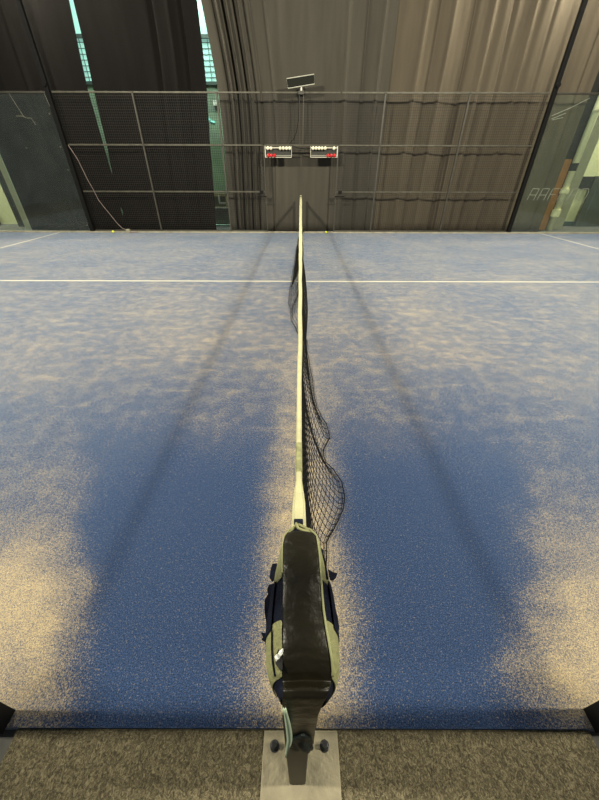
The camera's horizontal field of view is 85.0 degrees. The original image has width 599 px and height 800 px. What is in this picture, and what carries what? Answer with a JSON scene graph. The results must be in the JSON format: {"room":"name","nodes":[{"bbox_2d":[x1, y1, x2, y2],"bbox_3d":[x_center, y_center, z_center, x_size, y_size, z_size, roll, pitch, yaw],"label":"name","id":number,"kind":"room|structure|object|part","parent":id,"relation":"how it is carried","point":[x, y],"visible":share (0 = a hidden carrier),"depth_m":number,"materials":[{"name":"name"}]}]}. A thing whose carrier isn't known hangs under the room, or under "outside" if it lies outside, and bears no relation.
{"room":"sports hall","nodes":[
{"label":"sports hall","id":0,"kind":"room"},
{"bbox_2d":[0,184,17,223],"bbox_3d":[-10.407,-8.508,9.277,5.100,6.230,0.100,0,35,0],"label":"wall","id":1,"kind":"structure","parent":0,"point":[7,216],"depth_m":10.84,"materials":[{"name":"beige paint"}]},
{"bbox_2d":[0,155,30,228],"bbox_3d":[-8.464,-7.943,8.571,0.164,6.130,0.300,0,35,0],"label":"pillar","id":2,"kind":"structure","parent":0,"point":[3,169],"depth_m":9.69,"materials":[{"name":"grey metal"}]},
{"bbox_2d":[87,85,223,214],"bbox_3d":[-4.458,-8.262,11.153,11.000,3.693,0.100,0,35,0],"label":"wall","id":3,"kind":"structure","parent":0,"point":[213,139],"depth_m":10.54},
{"bbox_2d":[69,0,216,84],"bbox_3d":[-4.450,-11.175,9.055,11.000,3.587,0.110,0,35,0],"label":"window","id":4,"kind":"structure","parent":3,"relation":"in","point":[208,61],"depth_m":9.68,"materials":[{"name":"glass"}]},
{"bbox_3d":[-4.451,-10.742,9.351,11.000,2.537,0.095,0,35,0],"label":"frame","id":5,"kind":"part","parent":4,"relation":"part of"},
{"bbox_2d":[0,224,598,762],"bbox_3d":[0.029,-3.167,7.273,28.000,0.200,19.500,0,35,0],"label":"floor","id":6,"kind":"structure","parent":0,"point":[148,381],"depth_m":1.99,"materials":[{"name":"blue carpet"}]},
{"bbox_2d":[0,702,14,734],"bbox_3d":[-1.013,0.254,0.511,0.100,1.999,0.060,0,35,0],"label":"gate post","id":7,"kind":"object","parent":6,"relation":"on","point":[6,712],"visible":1,"depth_m":1.07,"materials":[{"name":"black metal"}]},
{"bbox_2d":[0,170,24,226],"bbox_3d":[-8.896,-8.105,8.800,0.277,6.130,0.060,0,35,0],"label":"board","id":8,"kind":"object","parent":6,"relation":"on","point":[6,190],"visible":0.55,"depth_m":10.14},
{"bbox_2d":[0,0,123,230],"bbox_3d":[-6.506,-7.580,7.974,2.948,6.225,0.100,0,35,0],"label":"curtain","id":9,"kind":"object","parent":6,"relation":"on","point":[47,192],"visible":0.85,"depth_m":8.36,"materials":[{"name":"black fabric"}]},
{"bbox_2d":[73,0,215,229],"bbox_3d":[-3.752,-7.588,7.995,3.015,6.225,0.109,0,35,0],"label":"curtain","id":10,"kind":"object","parent":6,"relation":"on","point":[130,45],"visible":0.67,"depth_m":7.96,"materials":[{"name":"black fabric"}]},
{"bbox_2d":[210,143,228,196],"bbox_3d":[-2.845,-7.107,10.820,1.145,2.195,0.030,0,35,0],"label":"wall","id":11,"kind":"structure","parent":6,"relation":"on","point":[215,149],"depth_m":10.53,"materials":[{"name":"green paint"}]},
{"bbox_2d":[215,208,229,224],"bbox_3d":[-2.447,-5.989,10.697,0.592,0.512,0.360,0,35,0],"label":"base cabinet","id":12,"kind":"object","parent":6,"relation":"on","point":[223,218],"visible":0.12,"depth_m":10.65,"materials":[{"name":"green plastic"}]},
{"bbox_2d":[214,193,227,206],"bbox_3d":[-2.605,-6.476,10.623,0.551,0.400,0.080,0,35,0],"label":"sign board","id":13,"kind":"object","parent":12,"relation":"on","point":[217,197],"visible":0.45,"depth_m":10.62,"materials":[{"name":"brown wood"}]},
{"bbox_2d":[0,230,598,233],"bbox_3d":[0.033,-4.843,9.470,20.000,0.065,0.098,0,35,0],"label":"trim","id":14,"kind":"structure","parent":6,"relation":"on","point":[0,230],"depth_m":9.42,"materials":[{"name":"paint"}]},
{"bbox_2d":[0,91,68,230],"bbox_3d":[-6.978,-6.093,8.586,1.972,2.963,0.042,0,35,0],"label":"glass panel","id":15,"kind":"object","parent":14,"relation":"on","point":[0,91],"visible":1,"depth_m":7.74,"materials":[{"name":"glass"}]},
{"bbox_3d":[-6.990,-7.291,7.746,1.940,0.038,0.035,0,35,0],"label":"rail","id":16,"kind":"part","parent":15,"relation":"part of","materials":[{"name":"metal"}]},
{"bbox_2d":[15,0,95,230],"bbox_3d":[-5.960,-7.383,7.731,0.114,6.064,0.210,0,35,0],"label":"post","id":17,"kind":"object","parent":14,"relation":"on","point":[44,82],"visible":0.95,"depth_m":7.88,"materials":[{"name":"black metal"}]},
{"bbox_2d":[51,91,160,230],"bbox_3d":[-4.924,-6.088,8.590,1.874,2.972,0.048,0,35,0],"label":"wire fence","id":18,"kind":"object","parent":14,"relation":"on","point":[59,92],"visible":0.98,"depth_m":8.38,"materials":[{"name":"metal"}]},
{"bbox_3d":[-4.920,-7.284,7.738,1.874,0.034,0.034,0,35,0],"label":"rail","id":19,"kind":"part","parent":18,"relation":"part of","materials":[{"name":"metal"}]},
{"bbox_3d":[-4.923,-6.479,8.306,1.874,0.034,0.034,0,35,0],"label":"rail","id":20,"kind":"part","parent":18,"relation":"part of","materials":[{"name":"metal"}]},
{"bbox_3d":[-4.925,-5.662,8.882,1.874,0.034,0.034,0,35,0],"label":"rail","id":21,"kind":"part","parent":18,"relation":"part of","materials":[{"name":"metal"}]},
{"bbox_3d":[-4.927,-4.886,9.430,1.874,0.034,0.034,0,35,0],"label":"rail","id":22,"kind":"part","parent":18,"relation":"part of","materials":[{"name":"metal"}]},
{"bbox_2d":[131,91,162,230],"bbox_3d":[-3.964,-6.089,8.591,0.042,2.966,0.100,0,35,0],"label":"fence post","id":23,"kind":"object","parent":14,"relation":"on","point":[132,94],"visible":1,"depth_m":8.43,"materials":[{"name":"metal"}]},
{"bbox_2d":[133,91,229,230],"bbox_3d":[-2.964,-6.082,8.590,1.954,2.972,0.048,0,35,0],"label":"wire fence","id":24,"kind":"object","parent":14,"relation":"on","point":[146,92],"visible":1,"depth_m":8.51,"materials":[{"name":"metal"}]},
{"bbox_3d":[-2.960,-7.279,7.738,1.954,0.034,0.034,0,35,0],"label":"rail","id":25,"kind":"part","parent":24,"relation":"part of","materials":[{"name":"metal"}]},
{"bbox_3d":[-2.962,-6.474,8.306,1.954,0.034,0.034,0,35,0],"label":"rail","id":26,"kind":"part","parent":24,"relation":"part of","materials":[{"name":"metal"}]},
{"bbox_3d":[-2.965,-5.657,8.882,1.954,0.034,0.034,0,35,0],"label":"rail","id":27,"kind":"part","parent":24,"relation":"part of","materials":[{"name":"metal"}]},
{"bbox_3d":[-2.967,-4.880,9.430,1.954,0.034,0.034,0,35,0],"label":"rail","id":28,"kind":"part","parent":24,"relation":"part of","materials":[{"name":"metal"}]},
{"bbox_2d":[216,91,231,231],"bbox_3d":[-1.964,-6.084,8.591,0.042,2.966,0.100,0,35,0],"label":"fence post","id":29,"kind":"object","parent":14,"relation":"on","point":[216,91],"visible":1,"depth_m":8.46,"materials":[{"name":"metal"}]},
{"bbox_2d":[217,91,266,231],"bbox_3d":[-1.439,-6.078,8.590,1.004,2.972,0.048,0,35,0],"label":"wire fence","id":30,"kind":"object","parent":14,"relation":"on","point":[219,92],"visible":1,"depth_m":8.48,"materials":[{"name":"metal"}]},
{"bbox_3d":[-1.435,-7.274,7.738,1.004,0.034,0.034,0,35,0],"label":"rail","id":31,"kind":"part","parent":30,"relation":"part of","materials":[{"name":"metal"}]},
{"bbox_3d":[-1.438,-6.470,8.306,1.004,0.034,0.034,0,35,0],"label":"rail","id":32,"kind":"part","parent":30,"relation":"part of","materials":[{"name":"metal"}]},
{"bbox_3d":[-1.440,-5.653,8.882,1.004,0.034,0.034,0,35,0],"label":"rail","id":33,"kind":"part","parent":30,"relation":"part of","materials":[{"name":"metal"}]},
{"bbox_3d":[-1.442,-4.876,9.430,1.004,0.034,0.034,0,35,0],"label":"rail","id":34,"kind":"part","parent":30,"relation":"part of","materials":[{"name":"metal"}]},
{"bbox_2d":[263,145,267,231],"bbox_3d":[-0.915,-5.672,8.879,0.042,1.966,0.100,0,35,0],"label":"fence post","id":35,"kind":"object","parent":14,"relation":"on","point":[263,145],"visible":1,"depth_m":8.77,"materials":[{"name":"metal"}]},
{"bbox_2d":[260,159,263,182],"bbox_3d":[-0.983,-6.004,8.591,0.081,0.546,0.024,0,35,0],"label":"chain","id":36,"kind":"object","parent":35,"relation":"hanging from","point":[261,159],"visible":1,"depth_m":8.58,"materials":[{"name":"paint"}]},
{"bbox_2d":[262,91,339,145],"bbox_3d":[0.039,-6.872,8.027,1.854,1.019,0.048,0,35,0],"label":"wire fence","id":37,"kind":"object","parent":35,"relation":"attached to","point":[263,92],"visible":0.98,"depth_m":8.02,"materials":[{"name":"metal"}]},
{"bbox_2d":[265,146,291,157],"bbox_3d":[-0.542,-6.318,8.327,0.682,0.233,0.107,0,35,0],"label":"scoreboard","id":38,"kind":"object","parent":37,"relation":"attached to","point":[270,152],"depth_m":8.35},
{"bbox_3d":[-0.536,-6.338,8.375,0.630,0.176,0.005,0,35,0],"label":"plate","id":39,"kind":"part","parent":38,"relation":"part of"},
{"bbox_2d":[287,74,314,143],"bbox_3d":[0.025,-6.964,7.876,0.648,1.269,0.092,0,35,0],"label":"raised panel","id":40,"kind":"object","parent":37,"relation":"attached to","point":[305,80],"visible":1,"depth_m":7.58,"materials":[{"name":"white plastic"}]},
{"bbox_2d":[289,95,298,143],"bbox_3d":[-0.137,-6.852,7.978,0.264,0.972,0.018,0,35,0],"label":"power cable","id":41,"kind":"object","parent":40,"relation":"attached to","point":[298,95],"visible":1,"depth_m":7.98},
{"bbox_3d":[0.026,-7.357,7.553,0.648,0.255,0.018,0,35,0],"label":"frame","id":42,"kind":"part","parent":40,"relation":"part of","materials":[{"name":"white metal"}]},
{"bbox_3d":[0.040,-7.271,7.738,1.854,0.034,0.034,0,35,0],"label":"rail","id":43,"kind":"part","parent":37,"relation":"part of","materials":[{"name":"metal"}]},
{"bbox_3d":[0.037,-6.466,8.306,1.854,0.034,0.034,0,35,0],"label":"rail","id":44,"kind":"part","parent":37,"relation":"part of","materials":[{"name":"metal"}]},
{"bbox_2d":[310,146,337,157],"bbox_3d":[0.627,-6.317,8.326,0.692,0.233,0.107,0,35,0],"label":"scoreboard","id":45,"kind":"object","parent":37,"relation":"attached to","point":[316,152],"depth_m":8.35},
{"bbox_3d":[0.621,-6.337,8.374,0.640,0.176,0.005,0,35,0],"label":"plate","id":46,"kind":"part","parent":45,"relation":"part of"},
{"bbox_2d":[333,145,338,231],"bbox_3d":[0.985,-5.667,8.879,0.042,1.966,0.100,0,35,0],"label":"fence post","id":47,"kind":"object","parent":14,"relation":"on","point":[338,145],"visible":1,"depth_m":8.83,"materials":[{"name":"metal"}]},
{"bbox_2d":[334,92,384,231],"bbox_3d":[1.511,-6.070,8.590,1.004,2.972,0.048,0,35,0],"label":"wire fence","id":48,"kind":"object","parent":14,"relation":"on","point":[348,93],"visible":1,"depth_m":8.40,"materials":[{"name":"metal"}]},
{"bbox_3d":[1.508,-4.868,9.430,1.004,0.034,0.034,0,35,0],"label":"rail","id":49,"kind":"part","parent":48,"relation":"part of","materials":[{"name":"metal"}]},
{"bbox_3d":[1.510,-5.645,8.882,1.004,0.034,0.034,0,35,0],"label":"rail","id":50,"kind":"part","parent":48,"relation":"part of","materials":[{"name":"metal"}]},
{"bbox_3d":[1.512,-6.462,8.306,1.004,0.034,0.034,0,35,0],"label":"rail","id":51,"kind":"part","parent":48,"relation":"part of","materials":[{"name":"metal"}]},
{"bbox_3d":[1.515,-7.267,7.738,1.004,0.034,0.034,0,35,0],"label":"rail","id":52,"kind":"part","parent":48,"relation":"part of","materials":[{"name":"metal"}]},
{"bbox_2d":[369,92,386,231],"bbox_3d":[2.036,-6.073,8.591,0.042,2.966,0.100,0,35,0],"label":"fence post","id":53,"kind":"object","parent":14,"relation":"on","point":[385,92],"visible":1,"depth_m":8.46,"materials":[{"name":"metal"}]},
{"bbox_2d":[371,92,469,231],"bbox_3d":[3.036,-6.066,8.590,1.954,2.972,0.048,0,35,0],"label":"wire fence","id":54,"kind":"object","parent":14,"relation":"on","point":[388,93],"visible":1,"depth_m":8.43,"materials":[{"name":"metal"}]},
{"bbox_3d":[3.033,-4.864,9.430,1.954,0.034,0.034,0,35,0],"label":"rail","id":55,"kind":"part","parent":54,"relation":"part of","materials":[{"name":"metal"}]},
{"bbox_3d":[3.035,-5.641,8.882,1.954,0.034,0.034,0,35,0],"label":"rail","id":56,"kind":"part","parent":54,"relation":"part of","materials":[{"name":"metal"}]},
{"bbox_3d":[3.037,-6.458,8.306,1.954,0.034,0.034,0,35,0],"label":"rail","id":57,"kind":"part","parent":54,"relation":"part of","materials":[{"name":"metal"}]},
{"bbox_3d":[3.040,-7.263,7.738,1.954,0.034,0.034,0,35,0],"label":"rail","id":58,"kind":"part","parent":54,"relation":"part of","materials":[{"name":"metal"}]},
{"bbox_2d":[439,92,471,231],"bbox_3d":[4.036,-6.067,8.591,0.042,2.966,0.100,0,35,0],"label":"fence post","id":59,"kind":"object","parent":14,"relation":"on","point":[469,96],"visible":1,"depth_m":8.45,"materials":[{"name":"metal"}]},
{"bbox_2d":[440,92,550,231],"bbox_3d":[4.996,-6.061,8.590,1.874,2.972,0.048,0,35,0],"label":"wire fence","id":60,"kind":"object","parent":14,"relation":"on","point":[485,93],"visible":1,"depth_m":8.35,"materials":[{"name":"metal"}]},
{"bbox_3d":[4.993,-4.859,9.430,1.874,0.034,0.034,0,35,0],"label":"rail","id":61,"kind":"part","parent":60,"relation":"part of","materials":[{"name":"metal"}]},
{"bbox_3d":[4.995,-5.635,8.882,1.874,0.034,0.034,0,35,0],"label":"rail","id":62,"kind":"part","parent":60,"relation":"part of","materials":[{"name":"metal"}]},
{"bbox_3d":[4.997,-6.452,8.306,1.874,0.034,0.034,0,35,0],"label":"rail","id":63,"kind":"part","parent":60,"relation":"part of","materials":[{"name":"metal"}]},
{"bbox_3d":[5.000,-7.257,7.738,1.874,0.034,0.034,0,35,0],"label":"rail","id":64,"kind":"part","parent":60,"relation":"part of","materials":[{"name":"metal"}]},
{"bbox_2d":[505,0,587,231],"bbox_3d":[6.040,-7.351,7.731,0.114,6.064,0.210,0,35,0],"label":"post","id":65,"kind":"object","parent":14,"relation":"on","point":[557,84],"visible":0.94,"depth_m":7.88,"materials":[{"name":"black metal"}]},
{"bbox_2d":[517,92,598,230],"bbox_3d":[7.066,-6.056,8.586,1.940,2.963,0.042,0,35,0],"label":"glass panel","id":66,"kind":"object","parent":14,"relation":"on","point":[558,93],"visible":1,"depth_m":7.79,"materials":[{"name":"glass"}]},
{"bbox_3d":[7.070,-7.253,7.746,1.940,0.038,0.035,0,35,0],"label":"rail","id":67,"kind":"part","parent":66,"relation":"part of","materials":[{"name":"metal"}]},
{"bbox_2d":[0,729,598,799],"bbox_3d":[0.011,1.482,0.540,1.880,0.026,1.336,0,35,0],"label":"carpet","id":68,"kind":"object","parent":6,"relation":"on","point":[38,764],"visible":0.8,"depth_m":1.01,"materials":[{"name":"carpet"}]},
{"bbox_2d":[260,706,341,799],"bbox_3d":[0.005,0.835,0.718,0.239,0.823,0.292,0,35,0],"label":"base plate","id":69,"kind":"object","parent":68,"relation":"on","point":[315,775],"visible":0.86,"depth_m":0.99,"materials":[{"name":"metal"}]},
{"bbox_2d":[261,519,339,757],"bbox_3d":[0.004,0.417,0.619,0.138,0.349,0.322,4,35,6],"label":"sports bag","id":70,"kind":"object","parent":69,"relation":"hanging from","point":[301,639],"visible":1,"depth_m":0.47,"materials":[{"name":"black fabric"}]},
{"bbox_3d":[-0.037,0.399,0.494,0.027,0.164,0.062,-1,35,-2],"label":"panel","id":71,"kind":"part","parent":70,"relation":"part of","materials":[{"name":"green fabric"}]},
{"bbox_3d":[-0.034,0.333,0.639,0.019,0.183,0.120,3,35,3],"label":"panel","id":72,"kind":"part","parent":70,"relation":"part of","materials":[{"name":"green fabric"}]},
{"bbox_3d":[0.006,0.408,0.594,0.076,0.307,0.266,0,35,0],"label":"panel","id":73,"kind":"part","parent":70,"relation":"part of","materials":[{"name":"black fabric"}]},
{"bbox_3d":[0.040,0.335,0.637,0.022,0.186,0.125,-4,35,-5],"label":"panel","id":74,"kind":"part","parent":70,"relation":"part of","materials":[{"name":"green fabric"}]},
{"bbox_3d":[0.049,0.400,0.493,0.023,0.164,0.062,0,35,-1],"label":"panel","id":75,"kind":"part","parent":70,"relation":"part of","materials":[{"name":"green fabric"}]},
{"bbox_2d":[201,0,398,230],"bbox_3d":[-0.027,-7.587,8.008,4.420,6.225,0.422,0,35,-1],"label":"curtain","id":76,"kind":"object","parent":6,"relation":"on","point":[256,45],"visible":0.75,"depth_m":8.00,"materials":[{"name":"grey fabric"}]},
{"bbox_2d":[373,0,598,231],"bbox_3d":[4.618,-7.586,8.025,5.090,6.225,0.246,0,35,0],"label":"curtain","id":77,"kind":"object","parent":6,"relation":"on","point":[440,45],"visible":0.82,"depth_m":8.12,"materials":[{"name":"brown fabric"}]},
{"bbox_2d":[539,159,571,229],"bbox_3d":[7.513,-6.082,9.768,0.378,1.780,0.060,0,35,0],"label":"batten","id":78,"kind":"object","parent":6,"relation":"on","point":[566,165],"visible":0.49,"depth_m":9.70,"materials":[{"name":"brown wood"}]},
{"bbox_2d":[545,72,598,228],"bbox_3d":[7.575,-7.917,8.595,0.619,6.130,0.060,0,35,0],"label":"board","id":79,"kind":"object","parent":6,"relation":"on","point":[590,103],"visible":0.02,"depth_m":8.86,"materials":[{"name":"brown wood"}]},
{"bbox_2d":[546,95,598,230],"bbox_3d":[7.764,-7.784,8.408,0.230,6.130,0.230,0,35,0],"label":"drain pipe","id":80,"kind":"object","parent":6,"relation":"on","point":[564,190],"visible":1,"depth_m":9.20,"materials":[{"name":"beige metal"}]},
{"bbox_2d":[583,701,598,733],"bbox_3d":[1.021,0.256,0.516,0.100,1.999,0.060,0,35,0],"label":"gate post","id":81,"kind":"object","parent":6,"relation":"on","point":[592,711],"visible":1,"depth_m":1.07,"materials":[{"name":"black metal"}]},
{"bbox_3d":[-4.789,-4.831,9.352,0.312,0.099,0.080,0,35,0],"label":"plug","id":82,"kind":"object","parent":6,"relation":"on","visible":0},
{"bbox_2d":[68,145,125,229],"bbox_3d":[-5.393,-5.651,8.811,0.918,1.928,0.014,0,35,0],"label":"loose cable","id":83,"kind":"object","parent":82,"relation":"attached to","point":[68,145],"visible":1,"depth_m":8.83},
{"bbox_2d":[553,115,598,228],"bbox_3d":[8.174,-8.013,8.734,0.287,6.130,0.300,0,35,0],"label":"pillar","id":84,"kind":"structure","parent":0,"point":[593,139],"depth_m":9.56,"materials":[{"name":"beige paint"}]},
{"bbox_2d":[565,139,598,220],"bbox_3d":[10.043,-8.452,9.277,6.000,6.230,0.100,0,35,0],"label":"wall","id":85,"kind":"structure","parent":0,"point":[592,169],"depth_m":10.47,"materials":[{"name":"beige paint"}]},
{"bbox_2d":[563,221,574,225],"bbox_3d":[9.098,-5.894,10.938,0.574,0.130,0.060,0,35,0],"label":"skirting board","id":86,"kind":"object","parent":85,"relation":"attached to","point":[566,223],"visible":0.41,"depth_m":10.91,"materials":[{"name":"grey"}]},
{"bbox_2d":[578,176,594,188],"bbox_3d":[10.715,-6.843,10.313,4.646,0.330,0.059,0,35,0],"label":"band","id":87,"kind":"object","parent":85,"relation":"attached to","point":[586,181],"visible":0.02,"depth_m":10.28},
{"bbox_2d":[574,176,598,226],"bbox_3d":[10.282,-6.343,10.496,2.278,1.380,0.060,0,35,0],"label":"door","id":88,"kind":"structure","parent":85,"relation":"in","point":[592,214],"depth_m":10.59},
{"label":"outside","id":89,"kind":"structure","parent":0,"visible":0},
{"bbox_2d":[208,100,219,124],"bbox_3d":[-2.702,-8.917,10.167,0.450,0.574,0.150,0,35,0],"label":"wall lamp","id":90,"kind":"object","parent":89,"point":[214,103],"visible":0.53,"depth_m":10.10,"materials":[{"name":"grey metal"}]},
{"bbox_3d":[0.034,-5.214,9.195,0.240,0.911,0.200,0,35,0],"label":"net post","id":91,"kind":"object","parent":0,"visible":0},
{"bbox_2d":[288,197,344,565],"bbox_3d":[-0.002,-2.279,5.064,0.341,0.877,10.074,-1,35,-1],"label":"net","id":92,"kind":"object","parent":91,"relation":"attached to","point":[301,508],"visible":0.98,"depth_m":1.66,"materials":[{"name":"black fabric"}]}
]}

